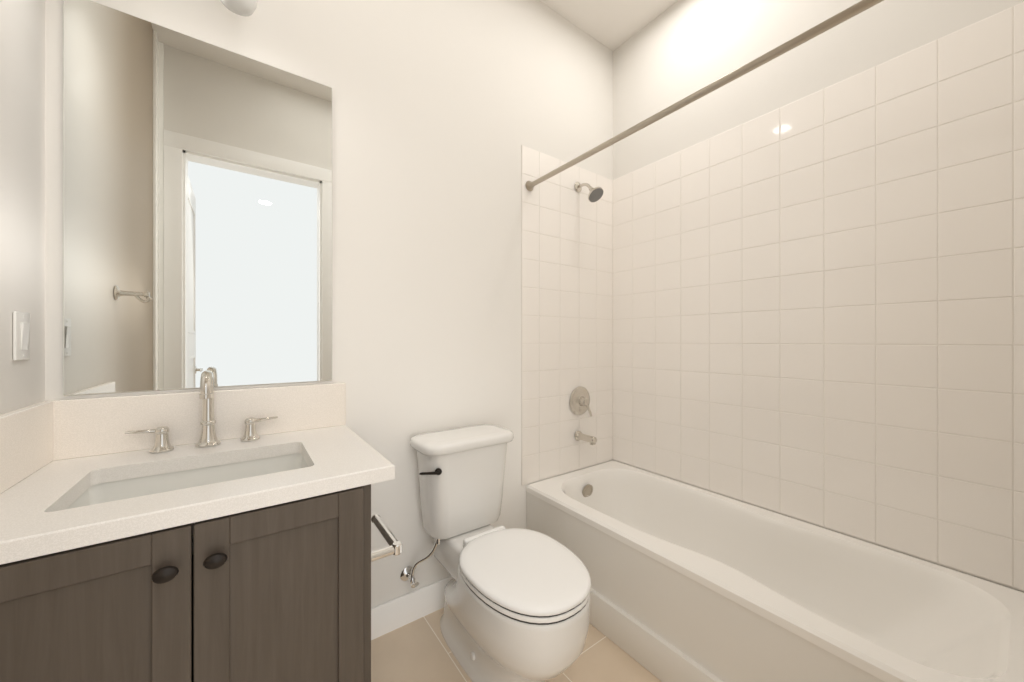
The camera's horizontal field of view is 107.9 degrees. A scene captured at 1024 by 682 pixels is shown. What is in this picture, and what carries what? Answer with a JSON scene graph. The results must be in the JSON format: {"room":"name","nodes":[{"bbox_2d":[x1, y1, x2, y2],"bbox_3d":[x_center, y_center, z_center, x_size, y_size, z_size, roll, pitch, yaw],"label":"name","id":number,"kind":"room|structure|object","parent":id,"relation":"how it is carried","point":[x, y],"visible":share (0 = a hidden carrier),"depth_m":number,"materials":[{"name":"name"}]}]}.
{"room":"bathroom","nodes":[
{"label":"bathroom","id":0,"kind":"room"},
{"bbox_2d":[0,0,44,414],"bbox_3d":[-0.817,-0.330,0.276,0.120,3.100,1.760,0,0,-36],"label":"wall","id":1,"kind":"structure","parent":0,"point":[22,22],"depth_m":0.92,"materials":[{"name":"beige paint"}]},
{"bbox_2d":[13,311,29,360],"bbox_3d":[-1.193,-0.012,0.911,0.011,0.117,0.073,0,0,-36],"label":"light switch","id":2,"kind":"object","parent":1,"relation":"attached to","point":[21,320],"visible":1,"depth_m":0.90,"materials":[{"name":"white plastic"}]},
{"bbox_2d":[45,0,612,607],"bbox_3d":[-0.349,-0.330,1.773,2.990,3.100,0.120,0,0,-36],"label":"wall","id":3,"kind":"structure","parent":0,"point":[435,103],"depth_m":1.65,"materials":[{"name":"white paint"}]},
{"bbox_2d":[63,0,331,395],"bbox_3d":[-0.975,-0.413,1.243,0.689,1.134,0.006,0,0,-36],"label":"mirror","id":4,"kind":"object","parent":3,"relation":"attached to","point":[197,174],"visible":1,"depth_m":1.19,"materials":[{"name":"clear glass"}]},
{"bbox_2d":[221,0,256,15],"bbox_3d":[-0.978,-1.195,1.149,0.320,0.270,0.154,0,0,-36],"label":"sconce","id":5,"kind":"object","parent":3,"relation":"attached to","point":[239,7],"visible":1,"depth_m":1.19,"materials":[{"name":"white glass"}]},
{"bbox_2d":[371,576,452,639],"bbox_3d":[-0.126,1.157,0.848,1.668,0.125,1.639,0,0,-36],"label":"baseboard","id":6,"kind":"structure","parent":3,"relation":"attached to","point":[386,617],"depth_m":1.61,"materials":[{"name":"white"}]},
{"bbox_2d":[521,145,612,484],"bbox_3d":[0.351,-0.137,2.200,0.740,1.810,0.006,0,0,-36],"label":"tiled wall","id":7,"kind":"structure","parent":3,"relation":"attached to","point":[567,238],"depth_m":2.16,"materials":[{"name":"white tile"}]},
{"bbox_2d":[570,387,591,416],"bbox_3d":[0.423,0.359,2.207,0.172,0.175,0.063,0,0,-36],"label":"shower valve","id":8,"kind":"object","parent":7,"relation":"attached to","point":[579,398],"visible":1,"depth_m":2.20,"materials":[{"name":"silver metal"}]},
{"bbox_2d":[575,431,596,444],"bbox_3d":[0.434,0.565,2.170,0.062,0.062,0.135,0,0,-36],"label":"tub spout","id":9,"kind":"object","parent":7,"relation":"attached to","point":[579,435],"visible":1,"depth_m":2.16,"materials":[{"name":"silver metal"}]},
{"bbox_2d":[574,182,603,201],"bbox_3d":[0.445,-0.871,2.151,0.094,0.151,0.178,0,0,-36],"label":"shower head","id":10,"kind":"object","parent":7,"relation":"attached to","point":[596,193],"visible":1,"depth_m":2.12},
{"bbox_2d":[371,608,661,681],"bbox_3d":[0.113,1.270,1.132,2.990,0.100,2.060,0,0,-36],"label":"floor","id":11,"kind":"structure","parent":0,"point":[416,651],"depth_m":1.42,"materials":[{"name":"tile"}]},
{"bbox_2d":[0,383,394,681],"bbox_3d":[-0.787,0.692,0.994,0.766,1.056,0.630,0,0,-36],"label":"vanity","id":12,"kind":"object","parent":11,"relation":"on","point":[232,560],"visible":1,"depth_m":0.84,"materials":[{"name":"brown wood"}]},
{"bbox_2d":[125,370,277,452],"bbox_3d":[-0.935,0.209,1.146,0.372,0.238,0.138,0,0,-36],"label":"faucet","id":13,"kind":"object","parent":12,"relation":"on","point":[208,438],"visible":1,"depth_m":1.16,"materials":[{"name":"silver metal"}]},
{"bbox_2d":[371,514,401,561],"bbox_3d":[-0.414,0.594,1.125,0.101,0.052,0.241,0,0,-36],"label":"toilet paper holder","id":14,"kind":"object","parent":12,"relation":"attached to","point":[394,548],"visible":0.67,"depth_m":1.07,"materials":[{"name":"silver metal"}]},
{"bbox_2d":[400,424,590,681],"bbox_3d":[-0.061,0.811,1.408,0.453,0.817,0.807,0,0,-36],"label":"toilet","id":15,"kind":"object","parent":11,"relation":"on","point":[517,604],"visible":1,"depth_m":1.31,"materials":[{"name":"white ceramic"}]},
{"bbox_2d":[526,460,1023,681],"bbox_3d":[0.836,0.995,1.543,0.733,0.450,1.636,0,0,-36],"label":"bathtub","id":16,"kind":"object","parent":11,"relation":"on","point":[693,584],"visible":0.97,"depth_m":1.34,"materials":[{"name":"white ceramic"}]},
{"bbox_2d":[539,0,677,50],"bbox_3d":[0.113,-1.930,1.132,2.990,0.100,2.060,0,0,-36],"label":"ceiling","id":17,"kind":"structure","parent":0,"point":[611,23],"depth_m":2.15,"materials":[{"name":"white paint"}]},
{"bbox_2d":[613,0,1023,592],"bbox_3d":[1.219,-0.330,1.744,0.120,3.100,1.760,0,0,-36],"label":"wall","id":18,"kind":"structure","parent":0,"point":[691,45],"depth_m":1.80,"materials":[{"name":"white paint"}]},
{"bbox_2d":[613,2,1023,590],"bbox_3d":[1.132,-0.137,1.756,0.006,1.810,1.639,0,0,-36],"label":"wall tile","id":19,"kind":"structure","parent":18,"relation":"attached to","point":[818,297],"depth_m":1.47,"materials":[{"name":"white tile"}]},
{"bbox_3d":[0.681,-0.330,0.345,2.390,3.100,0.120,0,0,-36],"label":"wall","id":20,"kind":"structure","parent":0,"visible":0},
{"bbox_2d":[526,0,883,190],"bbox_3d":[0.571,-0.834,1.347,0.054,0.054,1.630,0,0,-36],"label":"rail","id":21,"kind":"object","parent":20,"relation":"attached to","point":[863,5],"visible":1,"depth_m":1.17,"materials":[{"name":"silver metal"}]}
]}

